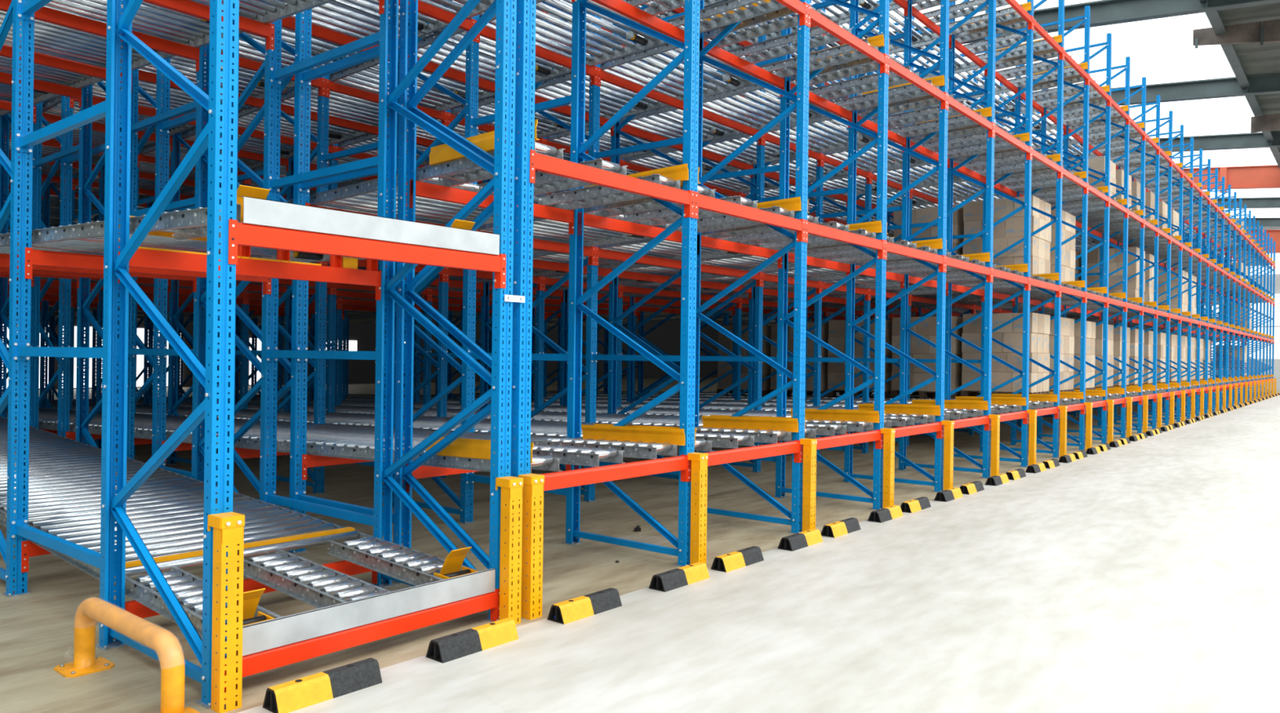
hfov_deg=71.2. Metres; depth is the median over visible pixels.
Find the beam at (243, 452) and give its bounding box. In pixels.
[234,447,289,458]
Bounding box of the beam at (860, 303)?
[852,299,875,307]
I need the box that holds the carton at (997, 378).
[991,371,1012,391]
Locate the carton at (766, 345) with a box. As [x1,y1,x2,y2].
[746,341,770,356]
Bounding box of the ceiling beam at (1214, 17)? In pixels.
[1199,0,1279,168]
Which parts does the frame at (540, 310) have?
post, post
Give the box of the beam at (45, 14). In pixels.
[0,0,199,71]
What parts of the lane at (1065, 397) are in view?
track frame, track frame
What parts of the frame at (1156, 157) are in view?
post, post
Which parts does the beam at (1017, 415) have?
plate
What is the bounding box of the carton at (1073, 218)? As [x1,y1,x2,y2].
[1070,214,1075,233]
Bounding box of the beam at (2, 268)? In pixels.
[0,266,103,278]
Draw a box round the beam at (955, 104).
[946,93,993,137]
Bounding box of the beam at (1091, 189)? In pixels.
[1087,182,1109,206]
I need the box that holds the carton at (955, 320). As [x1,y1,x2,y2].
[951,315,962,335]
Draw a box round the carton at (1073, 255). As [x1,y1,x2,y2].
[1070,249,1075,268]
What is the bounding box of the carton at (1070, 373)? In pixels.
[1068,371,1073,389]
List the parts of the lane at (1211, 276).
track frame, track frame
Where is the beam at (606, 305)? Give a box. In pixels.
[582,301,627,310]
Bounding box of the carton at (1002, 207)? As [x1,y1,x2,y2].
[993,198,1013,218]
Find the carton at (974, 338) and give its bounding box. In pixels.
[961,333,980,351]
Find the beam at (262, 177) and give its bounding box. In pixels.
[247,175,322,190]
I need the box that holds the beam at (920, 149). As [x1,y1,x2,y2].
[907,140,950,172]
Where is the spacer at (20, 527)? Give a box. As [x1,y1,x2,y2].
[10,518,116,572]
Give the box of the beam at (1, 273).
[0,271,79,288]
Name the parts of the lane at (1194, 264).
track frame, track frame, track frame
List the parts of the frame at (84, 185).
post, post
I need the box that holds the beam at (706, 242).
[697,234,782,268]
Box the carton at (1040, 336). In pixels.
[1036,333,1043,352]
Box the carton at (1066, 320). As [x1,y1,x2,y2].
[1064,317,1069,335]
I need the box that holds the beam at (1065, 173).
[1062,166,1087,193]
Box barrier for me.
[53,596,199,712]
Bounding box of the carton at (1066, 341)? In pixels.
[1063,335,1069,353]
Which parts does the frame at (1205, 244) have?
post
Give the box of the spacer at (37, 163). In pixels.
[32,141,87,168]
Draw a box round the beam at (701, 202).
[693,191,804,241]
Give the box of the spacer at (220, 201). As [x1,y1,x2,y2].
[167,199,221,212]
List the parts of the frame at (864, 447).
post, post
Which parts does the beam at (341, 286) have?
plate, plate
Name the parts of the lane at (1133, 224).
track frame, track frame, track frame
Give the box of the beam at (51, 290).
[3,284,98,302]
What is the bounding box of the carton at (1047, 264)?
[1044,259,1050,273]
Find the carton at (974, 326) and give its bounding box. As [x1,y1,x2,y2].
[962,313,981,333]
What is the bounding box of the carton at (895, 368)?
[892,353,913,372]
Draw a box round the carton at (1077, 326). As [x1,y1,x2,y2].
[1074,320,1087,337]
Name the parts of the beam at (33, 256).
plate, plate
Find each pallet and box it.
[716,388,791,395]
[769,388,839,396]
[826,389,899,397]
[890,389,970,398]
[960,390,1049,395]
[1009,389,1074,393]
[1073,387,1095,389]
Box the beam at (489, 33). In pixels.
[475,20,597,85]
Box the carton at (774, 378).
[770,372,788,389]
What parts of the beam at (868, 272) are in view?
plate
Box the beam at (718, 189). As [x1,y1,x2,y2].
[702,182,742,196]
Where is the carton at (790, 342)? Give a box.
[787,339,797,355]
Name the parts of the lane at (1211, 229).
track frame, track frame, track frame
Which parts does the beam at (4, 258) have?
plate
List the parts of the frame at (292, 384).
post, foot plate, post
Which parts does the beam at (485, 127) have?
plate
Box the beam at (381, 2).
[377,0,384,14]
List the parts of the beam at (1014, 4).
plate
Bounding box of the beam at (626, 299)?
[564,289,630,306]
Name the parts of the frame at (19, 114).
post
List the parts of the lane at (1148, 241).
track frame, track frame, track frame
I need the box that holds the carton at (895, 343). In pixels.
[891,335,900,353]
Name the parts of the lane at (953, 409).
track frame, track frame, track frame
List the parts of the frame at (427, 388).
post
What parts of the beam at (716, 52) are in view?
plate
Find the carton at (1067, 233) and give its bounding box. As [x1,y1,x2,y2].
[1065,230,1070,249]
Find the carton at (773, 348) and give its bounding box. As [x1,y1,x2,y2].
[770,339,777,355]
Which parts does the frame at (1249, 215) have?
post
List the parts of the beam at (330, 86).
plate, plate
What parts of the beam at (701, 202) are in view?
plate, plate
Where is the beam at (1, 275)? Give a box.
[0,274,34,286]
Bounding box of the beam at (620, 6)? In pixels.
[580,0,688,43]
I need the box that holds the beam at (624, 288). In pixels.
[621,284,680,297]
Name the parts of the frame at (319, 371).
post, post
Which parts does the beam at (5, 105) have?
plate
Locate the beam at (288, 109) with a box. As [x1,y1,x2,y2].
[271,103,387,137]
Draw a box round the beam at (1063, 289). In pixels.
[1060,284,1086,302]
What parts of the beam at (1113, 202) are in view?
plate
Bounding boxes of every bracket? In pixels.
[237,244,250,258]
[276,248,289,261]
[329,254,342,267]
[365,258,377,271]
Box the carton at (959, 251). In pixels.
[951,243,963,255]
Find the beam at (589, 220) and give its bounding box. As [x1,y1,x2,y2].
[577,211,685,243]
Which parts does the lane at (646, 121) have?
track frame, track frame, track frame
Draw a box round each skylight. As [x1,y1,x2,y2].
[892,12,1235,101]
[994,96,1262,145]
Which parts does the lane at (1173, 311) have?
track frame, track frame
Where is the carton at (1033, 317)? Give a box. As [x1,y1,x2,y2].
[1013,312,1038,333]
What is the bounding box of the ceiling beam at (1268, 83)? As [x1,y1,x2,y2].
[964,72,1279,111]
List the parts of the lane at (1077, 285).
track frame, track frame, track frame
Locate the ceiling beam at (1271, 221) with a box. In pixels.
[1186,217,1279,226]
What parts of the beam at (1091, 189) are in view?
plate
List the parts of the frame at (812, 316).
post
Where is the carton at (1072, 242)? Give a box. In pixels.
[1070,231,1075,251]
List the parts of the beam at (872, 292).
plate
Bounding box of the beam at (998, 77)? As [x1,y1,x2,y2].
[986,70,1017,98]
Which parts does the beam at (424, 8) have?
plate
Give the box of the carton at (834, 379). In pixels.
[827,372,844,390]
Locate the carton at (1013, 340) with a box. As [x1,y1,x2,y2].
[1002,332,1037,352]
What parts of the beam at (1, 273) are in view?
plate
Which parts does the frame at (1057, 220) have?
post, post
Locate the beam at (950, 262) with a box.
[944,255,991,282]
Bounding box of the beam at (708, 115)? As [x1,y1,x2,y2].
[699,108,763,145]
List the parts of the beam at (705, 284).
plate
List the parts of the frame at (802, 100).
post, post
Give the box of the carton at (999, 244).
[992,237,1007,257]
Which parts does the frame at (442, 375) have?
post, post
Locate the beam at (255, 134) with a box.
[238,126,335,159]
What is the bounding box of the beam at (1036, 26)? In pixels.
[1032,16,1063,60]
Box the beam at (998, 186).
[993,181,1016,197]
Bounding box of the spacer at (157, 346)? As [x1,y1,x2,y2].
[156,345,219,358]
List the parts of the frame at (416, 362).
post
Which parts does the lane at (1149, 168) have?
track frame, track frame, track frame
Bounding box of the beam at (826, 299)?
[807,293,846,306]
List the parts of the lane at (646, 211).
track frame, track frame, track frame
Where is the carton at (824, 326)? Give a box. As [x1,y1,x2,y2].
[808,322,831,339]
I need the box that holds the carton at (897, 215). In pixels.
[893,208,915,229]
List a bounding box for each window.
[2,324,48,388]
[62,325,181,387]
[248,337,261,384]
[325,340,356,351]
[811,0,1099,33]
[1172,147,1277,168]
[1202,187,1279,198]
[1204,293,1279,359]
[1205,239,1279,275]
[1224,208,1279,217]
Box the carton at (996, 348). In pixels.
[979,333,1004,352]
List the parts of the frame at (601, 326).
post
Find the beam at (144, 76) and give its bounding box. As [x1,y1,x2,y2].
[138,69,264,108]
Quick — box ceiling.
[349,2,1279,202]
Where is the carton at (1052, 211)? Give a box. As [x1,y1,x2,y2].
[1050,209,1065,229]
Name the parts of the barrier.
plate, plate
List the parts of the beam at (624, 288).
plate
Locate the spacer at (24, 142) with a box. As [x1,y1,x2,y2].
[15,94,121,153]
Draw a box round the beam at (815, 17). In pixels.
[807,4,887,73]
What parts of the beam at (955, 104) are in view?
plate, plate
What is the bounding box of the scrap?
[634,524,640,531]
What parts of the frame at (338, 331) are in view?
post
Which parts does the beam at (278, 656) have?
plate, plate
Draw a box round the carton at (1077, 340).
[1074,337,1086,354]
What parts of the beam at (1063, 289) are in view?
plate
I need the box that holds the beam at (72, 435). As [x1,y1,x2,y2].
[66,431,102,439]
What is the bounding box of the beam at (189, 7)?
[142,0,274,49]
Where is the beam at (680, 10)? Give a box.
[657,3,684,13]
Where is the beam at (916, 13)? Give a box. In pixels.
[909,3,951,48]
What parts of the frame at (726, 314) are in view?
post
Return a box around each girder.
[1182,164,1279,192]
[1217,229,1279,253]
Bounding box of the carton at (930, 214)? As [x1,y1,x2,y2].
[915,206,937,227]
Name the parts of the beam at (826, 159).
plate, plate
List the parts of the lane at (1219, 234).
track frame, track frame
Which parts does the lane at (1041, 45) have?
track frame, track frame, track frame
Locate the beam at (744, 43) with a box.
[736,40,752,46]
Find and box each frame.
[0,0,34,597]
[0,102,42,428]
[2,114,20,407]
[31,95,73,436]
[39,98,75,409]
[48,173,75,401]
[75,68,138,458]
[91,215,119,403]
[95,0,239,708]
[95,162,138,456]
[115,57,170,466]
[136,318,153,399]
[143,143,180,404]
[165,132,221,465]
[177,313,202,400]
[191,10,281,501]
[218,105,250,408]
[233,8,311,553]
[235,310,261,402]
[251,315,283,398]
[266,7,329,493]
[283,71,337,455]
[298,186,343,404]
[308,310,346,399]
[319,318,349,396]
[372,0,516,622]
[377,310,421,401]
[383,6,451,479]
[390,0,479,523]
[391,0,536,613]
[404,164,431,406]
[435,317,469,395]
[447,310,487,398]
[459,301,496,402]
[480,8,547,410]
[488,321,496,390]
[513,1,600,502]
[531,306,568,399]
[534,320,546,396]
[536,322,568,391]
[557,314,599,395]
[560,28,625,406]
[562,0,700,566]
[587,59,639,397]
[603,317,644,392]
[607,4,688,484]
[626,5,684,402]
[637,75,683,395]
[694,0,809,533]
[696,32,744,399]
[696,97,731,394]
[697,26,766,472]
[723,149,768,391]
[732,100,790,397]
[746,0,825,462]
[773,0,889,510]
[775,73,830,395]
[804,0,874,453]
[812,133,865,393]
[841,0,949,492]
[844,15,914,446]
[885,45,940,435]
[897,0,995,478]
[917,70,977,435]
[944,0,1033,466]
[977,99,1025,426]
[978,81,1004,425]
[979,0,1064,457]
[1009,5,1090,450]
[1034,129,1063,419]
[1037,32,1111,443]
[1058,56,1130,438]
[1066,143,1079,417]
[1084,76,1146,433]
[1096,94,1159,428]
[1113,110,1173,425]
[1128,124,1183,422]
[1142,137,1193,418]
[1151,148,1202,416]
[1161,158,1210,413]
[1173,168,1217,411]
[1180,176,1224,409]
[1190,184,1231,407]
[1195,191,1236,405]
[1201,198,1241,404]
[1204,244,1212,375]
[1207,204,1246,403]
[1214,209,1251,401]
[1218,215,1255,399]
[1223,220,1259,399]
[1227,225,1262,396]
[1234,229,1266,396]
[1239,233,1269,395]
[1240,237,1272,393]
[1244,240,1275,393]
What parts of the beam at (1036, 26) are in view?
plate, plate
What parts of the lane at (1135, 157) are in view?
track frame, track frame, track frame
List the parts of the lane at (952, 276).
track frame, track frame, track frame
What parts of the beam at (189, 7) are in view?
plate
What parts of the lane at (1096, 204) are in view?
track frame, track frame, track frame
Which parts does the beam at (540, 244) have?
plate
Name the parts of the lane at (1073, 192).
track frame, track frame, track frame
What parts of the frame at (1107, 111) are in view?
post, post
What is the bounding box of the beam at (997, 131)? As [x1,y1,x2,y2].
[993,122,1031,159]
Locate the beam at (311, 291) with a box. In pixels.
[288,288,375,299]
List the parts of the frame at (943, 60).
post, post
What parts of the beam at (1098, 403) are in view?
plate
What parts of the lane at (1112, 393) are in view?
track frame, track frame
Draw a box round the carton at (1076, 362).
[1073,354,1086,371]
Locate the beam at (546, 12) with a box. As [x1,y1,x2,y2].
[546,12,623,47]
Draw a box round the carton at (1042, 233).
[1039,218,1045,239]
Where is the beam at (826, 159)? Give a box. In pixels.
[822,153,871,183]
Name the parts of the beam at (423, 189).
plate, plate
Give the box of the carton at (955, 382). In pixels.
[950,373,960,391]
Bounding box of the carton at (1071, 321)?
[1067,318,1074,336]
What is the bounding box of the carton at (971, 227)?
[964,219,982,240]
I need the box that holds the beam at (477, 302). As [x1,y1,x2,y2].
[475,300,492,306]
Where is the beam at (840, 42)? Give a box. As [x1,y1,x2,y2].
[823,33,872,63]
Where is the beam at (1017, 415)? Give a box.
[990,410,1027,430]
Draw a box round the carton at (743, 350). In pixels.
[729,341,746,355]
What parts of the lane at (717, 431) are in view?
track frame, track frame, track frame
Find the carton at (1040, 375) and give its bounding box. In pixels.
[1036,372,1043,391]
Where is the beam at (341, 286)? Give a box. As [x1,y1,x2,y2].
[333,283,429,301]
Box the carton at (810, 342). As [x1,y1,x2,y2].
[806,339,828,356]
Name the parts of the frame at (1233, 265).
post, post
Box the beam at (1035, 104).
[1020,92,1044,117]
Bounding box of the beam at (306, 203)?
[305,202,444,226]
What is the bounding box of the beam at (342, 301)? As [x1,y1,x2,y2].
[339,297,418,310]
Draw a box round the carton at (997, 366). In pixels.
[991,352,1007,372]
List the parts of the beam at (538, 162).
plate, plate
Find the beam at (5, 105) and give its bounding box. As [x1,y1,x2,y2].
[0,99,35,123]
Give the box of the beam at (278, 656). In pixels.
[224,587,499,699]
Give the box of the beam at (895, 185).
[869,172,911,198]
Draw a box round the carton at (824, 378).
[807,373,827,391]
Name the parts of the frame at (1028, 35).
post, post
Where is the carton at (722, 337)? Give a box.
[718,325,733,341]
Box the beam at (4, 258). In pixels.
[0,253,196,291]
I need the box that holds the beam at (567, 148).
[544,138,622,166]
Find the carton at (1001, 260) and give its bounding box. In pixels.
[992,257,1013,265]
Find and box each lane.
[0,0,335,116]
[0,184,475,262]
[0,416,479,637]
[3,119,688,304]
[4,0,494,201]
[4,0,786,231]
[6,407,684,473]
[7,166,800,318]
[38,400,798,453]
[40,199,881,319]
[53,398,879,439]
[75,5,884,223]
[137,222,942,324]
[139,395,940,429]
[142,0,484,147]
[189,239,990,325]
[191,394,987,420]
[256,393,1026,413]
[257,253,1027,328]
[310,37,944,195]
[419,393,1057,408]
[431,271,1058,322]
[451,0,725,60]
[475,280,1084,324]
[475,391,1083,405]
[481,0,909,91]
[532,389,1105,401]
[534,286,1106,327]
[553,93,991,192]
[555,0,1031,127]
[653,13,1062,124]
[702,115,1029,195]
[702,387,1124,399]
[706,42,1088,143]
[714,142,1060,200]
[715,292,1125,322]
[730,297,1142,324]
[745,75,1109,160]
[768,115,1144,182]
[773,97,1128,171]
[808,165,1086,213]
[808,301,1156,322]
[822,182,1108,222]
[834,131,1159,190]
[864,146,1171,192]
[889,191,1127,234]
[895,159,1182,201]
[916,170,1192,207]
[978,386,1141,396]
[1048,305,1168,317]
[1067,308,1180,319]
[1072,204,1143,224]
[1075,219,1157,235]
[1075,227,1170,244]
[1075,235,1181,251]
[1079,242,1191,253]
[1080,229,1245,246]
[1086,311,1191,322]
[1087,218,1235,238]
[1095,314,1199,324]
[1109,316,1208,325]
[1120,318,1215,327]
[1129,385,1155,395]
[1136,320,1222,328]
[1143,322,1228,330]
[1144,383,1168,392]
[1145,248,1200,257]
[1146,181,1201,194]
[1156,382,1179,391]
[1157,324,1234,331]
[1158,253,1208,263]
[1158,258,1216,269]
[1158,263,1222,271]
[1159,190,1209,202]
[1164,325,1239,333]
[1168,382,1189,390]
[1171,198,1217,209]
[1174,327,1244,334]
[1175,205,1223,216]
[1176,328,1248,335]
[1180,381,1199,388]
[1183,224,1240,234]
[1184,213,1230,222]
[1184,329,1253,336]
[1186,234,1250,243]
[1186,267,1229,275]
[1186,330,1257,337]
[1190,380,1207,387]
[1192,239,1254,248]
[1195,271,1235,279]
[1195,379,1214,386]
[1200,275,1239,282]
[1200,281,1249,288]
[1200,284,1253,292]
[1200,287,1257,294]
[1200,289,1262,297]
[1200,292,1265,299]
[1203,378,1221,385]
[1204,243,1258,252]
[1204,278,1244,285]
[1204,293,1268,301]
[1204,297,1274,305]
[1209,377,1239,382]
[1210,296,1271,302]
[1210,377,1233,383]
[1213,247,1262,255]
[1222,378,1227,384]
[1223,250,1266,257]
[1225,376,1248,382]
[1231,254,1268,260]
[1231,375,1257,380]
[1239,377,1244,382]
[1240,257,1271,263]
[1245,260,1275,266]
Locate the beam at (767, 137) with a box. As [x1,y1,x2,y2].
[763,133,822,166]
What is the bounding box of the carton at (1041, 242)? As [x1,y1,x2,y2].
[1038,237,1044,259]
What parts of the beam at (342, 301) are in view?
plate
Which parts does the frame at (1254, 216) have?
post, post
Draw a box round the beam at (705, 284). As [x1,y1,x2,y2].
[697,280,751,298]
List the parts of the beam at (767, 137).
plate, plate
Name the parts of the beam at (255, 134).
plate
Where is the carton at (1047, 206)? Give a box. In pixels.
[1044,201,1050,222]
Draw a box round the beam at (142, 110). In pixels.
[69,95,204,127]
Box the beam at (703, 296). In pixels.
[697,293,740,308]
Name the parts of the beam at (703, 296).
plate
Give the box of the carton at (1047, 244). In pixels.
[1044,240,1050,261]
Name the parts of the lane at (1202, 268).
track frame, track frame, track frame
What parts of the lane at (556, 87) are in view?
track frame, track frame, track frame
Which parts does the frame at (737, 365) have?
post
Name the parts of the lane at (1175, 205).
track frame, track frame, track frame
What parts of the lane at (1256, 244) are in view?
track frame, track frame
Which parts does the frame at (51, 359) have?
post, post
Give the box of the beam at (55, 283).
[3,276,119,289]
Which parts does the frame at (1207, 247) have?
post, post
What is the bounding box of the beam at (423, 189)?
[405,178,573,234]
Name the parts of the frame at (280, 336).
post, post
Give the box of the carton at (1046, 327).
[1040,314,1049,333]
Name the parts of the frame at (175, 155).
post, post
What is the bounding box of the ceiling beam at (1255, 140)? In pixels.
[846,131,1279,160]
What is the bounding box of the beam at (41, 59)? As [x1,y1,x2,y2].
[0,44,132,83]
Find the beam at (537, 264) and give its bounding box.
[533,259,612,284]
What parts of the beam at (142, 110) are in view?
plate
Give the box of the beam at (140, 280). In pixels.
[44,276,170,292]
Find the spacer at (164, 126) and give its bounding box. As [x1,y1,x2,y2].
[159,102,222,133]
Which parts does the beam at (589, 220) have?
plate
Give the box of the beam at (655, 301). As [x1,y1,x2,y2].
[631,296,680,306]
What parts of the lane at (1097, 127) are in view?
track frame, track frame, track frame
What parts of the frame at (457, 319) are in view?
post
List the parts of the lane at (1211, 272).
track frame, track frame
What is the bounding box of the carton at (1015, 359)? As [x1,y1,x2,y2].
[1006,352,1037,372]
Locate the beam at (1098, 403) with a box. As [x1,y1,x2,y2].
[1084,400,1106,413]
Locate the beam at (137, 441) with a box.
[116,437,158,445]
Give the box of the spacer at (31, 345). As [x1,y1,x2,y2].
[30,344,84,346]
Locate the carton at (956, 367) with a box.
[932,354,961,373]
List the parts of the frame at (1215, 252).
post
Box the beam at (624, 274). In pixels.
[613,271,680,284]
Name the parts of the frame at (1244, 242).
post, post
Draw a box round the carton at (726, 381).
[717,373,732,388]
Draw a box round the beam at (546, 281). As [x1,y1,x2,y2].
[542,276,621,297]
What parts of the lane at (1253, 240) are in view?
track frame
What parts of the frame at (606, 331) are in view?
post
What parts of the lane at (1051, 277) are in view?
track frame, track frame, track frame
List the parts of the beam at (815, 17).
plate, plate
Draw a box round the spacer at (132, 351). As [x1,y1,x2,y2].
[128,345,202,359]
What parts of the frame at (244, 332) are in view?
post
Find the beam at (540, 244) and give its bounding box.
[475,229,595,265]
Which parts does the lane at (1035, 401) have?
track frame, track frame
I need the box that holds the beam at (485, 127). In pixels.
[447,111,544,144]
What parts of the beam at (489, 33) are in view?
plate, plate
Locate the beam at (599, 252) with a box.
[595,246,685,276]
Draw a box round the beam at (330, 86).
[324,79,447,126]
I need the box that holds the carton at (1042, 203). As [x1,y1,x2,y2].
[1039,198,1044,220]
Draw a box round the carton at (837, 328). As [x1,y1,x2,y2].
[828,320,845,337]
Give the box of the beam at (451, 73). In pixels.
[408,54,499,93]
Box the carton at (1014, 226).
[1004,215,1039,237]
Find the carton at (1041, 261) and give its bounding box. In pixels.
[1038,257,1044,274]
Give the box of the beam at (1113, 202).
[1109,196,1128,217]
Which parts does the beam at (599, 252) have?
plate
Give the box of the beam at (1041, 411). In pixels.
[1027,406,1058,423]
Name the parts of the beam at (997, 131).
plate, plate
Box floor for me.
[0,377,1279,712]
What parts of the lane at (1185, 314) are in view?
track frame, track frame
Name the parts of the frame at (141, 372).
post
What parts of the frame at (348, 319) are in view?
post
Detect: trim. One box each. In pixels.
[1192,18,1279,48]
[1250,113,1279,133]
[1253,325,1279,327]
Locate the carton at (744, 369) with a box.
[741,361,748,373]
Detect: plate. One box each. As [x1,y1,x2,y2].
[239,195,499,254]
[242,568,495,655]
[504,294,524,302]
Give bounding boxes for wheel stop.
[262,657,382,712]
[425,617,518,662]
[546,587,622,624]
[648,561,710,591]
[711,546,764,572]
[777,528,822,551]
[820,517,860,537]
[867,504,903,522]
[900,496,931,512]
[933,487,963,502]
[960,480,984,494]
[985,473,1008,485]
[1005,468,1026,479]
[1025,462,1046,473]
[1042,457,1059,468]
[1058,453,1076,462]
[1072,449,1087,458]
[1085,445,1101,454]
[1097,443,1111,451]
[1109,440,1122,447]
[1119,437,1130,444]
[1128,434,1140,440]
[1137,432,1147,439]
[1146,429,1155,435]
[1152,427,1162,434]
[1160,425,1169,431]
[1166,423,1175,429]
[1173,422,1182,427]
[1178,420,1186,426]
[1184,418,1192,423]
[1190,417,1196,422]
[1195,416,1202,420]
[1204,413,1210,417]
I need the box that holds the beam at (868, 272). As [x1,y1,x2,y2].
[852,264,904,288]
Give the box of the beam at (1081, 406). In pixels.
[1058,402,1084,418]
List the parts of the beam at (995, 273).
plate, plate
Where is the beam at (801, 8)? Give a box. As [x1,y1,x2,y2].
[775,0,808,26]
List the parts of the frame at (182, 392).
post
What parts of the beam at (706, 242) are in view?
plate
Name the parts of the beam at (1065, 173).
plate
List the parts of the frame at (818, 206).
post, post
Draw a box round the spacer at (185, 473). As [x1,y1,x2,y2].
[159,462,217,484]
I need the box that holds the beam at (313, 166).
[290,160,377,180]
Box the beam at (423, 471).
[402,463,570,492]
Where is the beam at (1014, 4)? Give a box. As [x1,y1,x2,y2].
[1004,0,1032,29]
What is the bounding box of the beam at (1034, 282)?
[1029,276,1060,297]
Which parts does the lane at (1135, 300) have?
track frame, track frame, track frame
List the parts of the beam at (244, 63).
plate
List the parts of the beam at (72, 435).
plate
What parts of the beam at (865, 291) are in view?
plate, plate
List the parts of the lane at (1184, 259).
track frame, track frame, track frame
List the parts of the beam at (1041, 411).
plate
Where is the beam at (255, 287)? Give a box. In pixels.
[174,280,286,293]
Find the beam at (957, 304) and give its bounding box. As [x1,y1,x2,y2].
[951,302,974,313]
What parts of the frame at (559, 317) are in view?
post, post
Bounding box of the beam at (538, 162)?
[529,149,694,217]
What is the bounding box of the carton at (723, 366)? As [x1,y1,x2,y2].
[717,360,732,373]
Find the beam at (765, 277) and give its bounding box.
[761,271,821,293]
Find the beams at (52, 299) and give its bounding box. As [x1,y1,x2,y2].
[3,90,1275,407]
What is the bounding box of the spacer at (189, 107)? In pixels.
[130,100,204,135]
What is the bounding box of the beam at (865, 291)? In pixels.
[820,280,869,300]
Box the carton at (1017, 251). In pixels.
[1007,235,1038,257]
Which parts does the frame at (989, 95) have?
post, post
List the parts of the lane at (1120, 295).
track frame, track frame, track frame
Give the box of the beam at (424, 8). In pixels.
[388,0,475,41]
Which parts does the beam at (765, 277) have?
plate, plate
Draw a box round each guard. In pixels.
[207,511,244,712]
[495,475,523,624]
[517,473,544,619]
[687,452,708,564]
[800,437,817,531]
[880,427,895,507]
[941,420,954,489]
[988,413,999,476]
[1026,408,1037,465]
[1057,404,1067,457]
[1084,401,1093,449]
[1106,399,1114,444]
[1124,396,1132,437]
[1142,395,1147,432]
[1156,393,1162,427]
[1169,391,1174,424]
[1181,390,1185,421]
[1191,388,1195,417]
[1200,387,1204,415]
[1208,386,1212,413]
[1215,385,1219,410]
[1222,384,1226,408]
[1228,383,1231,407]
[1234,382,1237,405]
[1240,382,1243,404]
[1244,382,1248,402]
[1249,381,1252,400]
[1253,380,1256,399]
[1257,380,1260,398]
[1261,379,1263,397]
[1264,378,1266,396]
[1267,378,1270,395]
[1271,377,1273,395]
[1274,377,1276,393]
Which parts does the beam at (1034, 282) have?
plate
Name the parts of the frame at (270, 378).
post, post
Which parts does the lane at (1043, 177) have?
track frame, track frame, track frame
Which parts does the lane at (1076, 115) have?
track frame, track frame, track frame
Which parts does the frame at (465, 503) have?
post, foot plate, post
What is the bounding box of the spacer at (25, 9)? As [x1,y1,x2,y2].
[17,0,52,21]
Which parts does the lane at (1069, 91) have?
track frame, track frame, track frame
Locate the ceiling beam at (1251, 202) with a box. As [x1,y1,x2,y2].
[924,196,1279,208]
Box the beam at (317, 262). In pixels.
[315,261,323,266]
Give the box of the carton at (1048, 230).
[1045,221,1051,242]
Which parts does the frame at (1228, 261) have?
post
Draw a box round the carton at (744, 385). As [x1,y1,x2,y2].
[740,373,747,389]
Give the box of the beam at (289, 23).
[272,16,389,60]
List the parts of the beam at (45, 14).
plate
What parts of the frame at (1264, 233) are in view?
post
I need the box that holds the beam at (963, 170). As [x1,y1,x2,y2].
[951,161,986,188]
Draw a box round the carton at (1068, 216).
[1065,211,1071,231]
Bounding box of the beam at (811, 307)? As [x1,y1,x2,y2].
[787,302,827,315]
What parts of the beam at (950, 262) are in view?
plate, plate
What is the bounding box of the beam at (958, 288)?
[949,283,984,301]
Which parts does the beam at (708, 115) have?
plate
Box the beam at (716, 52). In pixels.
[699,38,784,97]
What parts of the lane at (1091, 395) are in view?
track frame, track frame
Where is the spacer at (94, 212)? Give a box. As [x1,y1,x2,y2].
[71,209,98,222]
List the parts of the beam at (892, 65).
plate, plate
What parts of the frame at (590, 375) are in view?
post, foot plate, post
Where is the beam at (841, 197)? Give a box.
[808,183,847,206]
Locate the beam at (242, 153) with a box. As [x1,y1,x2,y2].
[176,138,288,172]
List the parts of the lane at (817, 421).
track frame, track frame, track frame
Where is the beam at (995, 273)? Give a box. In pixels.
[991,267,1029,290]
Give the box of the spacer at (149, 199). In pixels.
[137,192,176,207]
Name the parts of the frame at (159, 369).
post, post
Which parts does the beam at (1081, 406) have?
plate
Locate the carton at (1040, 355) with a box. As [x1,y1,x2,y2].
[1037,352,1044,372]
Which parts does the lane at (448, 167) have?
track frame, track frame, track frame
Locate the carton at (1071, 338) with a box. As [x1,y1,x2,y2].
[1066,336,1074,354]
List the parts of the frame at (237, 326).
post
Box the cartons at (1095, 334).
[928,155,1251,387]
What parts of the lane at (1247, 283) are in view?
track frame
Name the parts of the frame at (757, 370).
post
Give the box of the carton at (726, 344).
[718,341,729,355]
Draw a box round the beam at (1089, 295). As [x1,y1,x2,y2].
[1086,291,1108,307]
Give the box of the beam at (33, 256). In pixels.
[24,247,271,293]
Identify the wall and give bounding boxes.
[1,172,748,390]
[767,226,1279,390]
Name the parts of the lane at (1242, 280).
track frame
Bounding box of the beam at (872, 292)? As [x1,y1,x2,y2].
[869,288,910,305]
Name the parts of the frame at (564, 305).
post, post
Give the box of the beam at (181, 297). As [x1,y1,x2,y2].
[102,293,193,302]
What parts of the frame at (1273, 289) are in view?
post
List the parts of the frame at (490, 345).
post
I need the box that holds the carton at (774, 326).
[770,323,789,339]
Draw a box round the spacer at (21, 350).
[13,342,119,364]
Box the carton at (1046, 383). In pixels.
[1043,372,1048,391]
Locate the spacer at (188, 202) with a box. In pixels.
[129,194,204,216]
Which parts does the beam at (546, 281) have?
plate, plate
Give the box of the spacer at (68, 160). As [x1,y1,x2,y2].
[63,143,105,166]
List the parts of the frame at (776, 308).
post, post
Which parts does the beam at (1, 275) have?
plate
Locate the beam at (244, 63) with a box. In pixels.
[204,47,325,96]
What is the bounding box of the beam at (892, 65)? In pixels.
[886,54,946,109]
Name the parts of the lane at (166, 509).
track frame, track frame, track frame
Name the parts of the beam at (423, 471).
plate, plate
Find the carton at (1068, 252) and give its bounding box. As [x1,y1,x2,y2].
[1065,248,1071,267]
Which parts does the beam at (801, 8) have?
plate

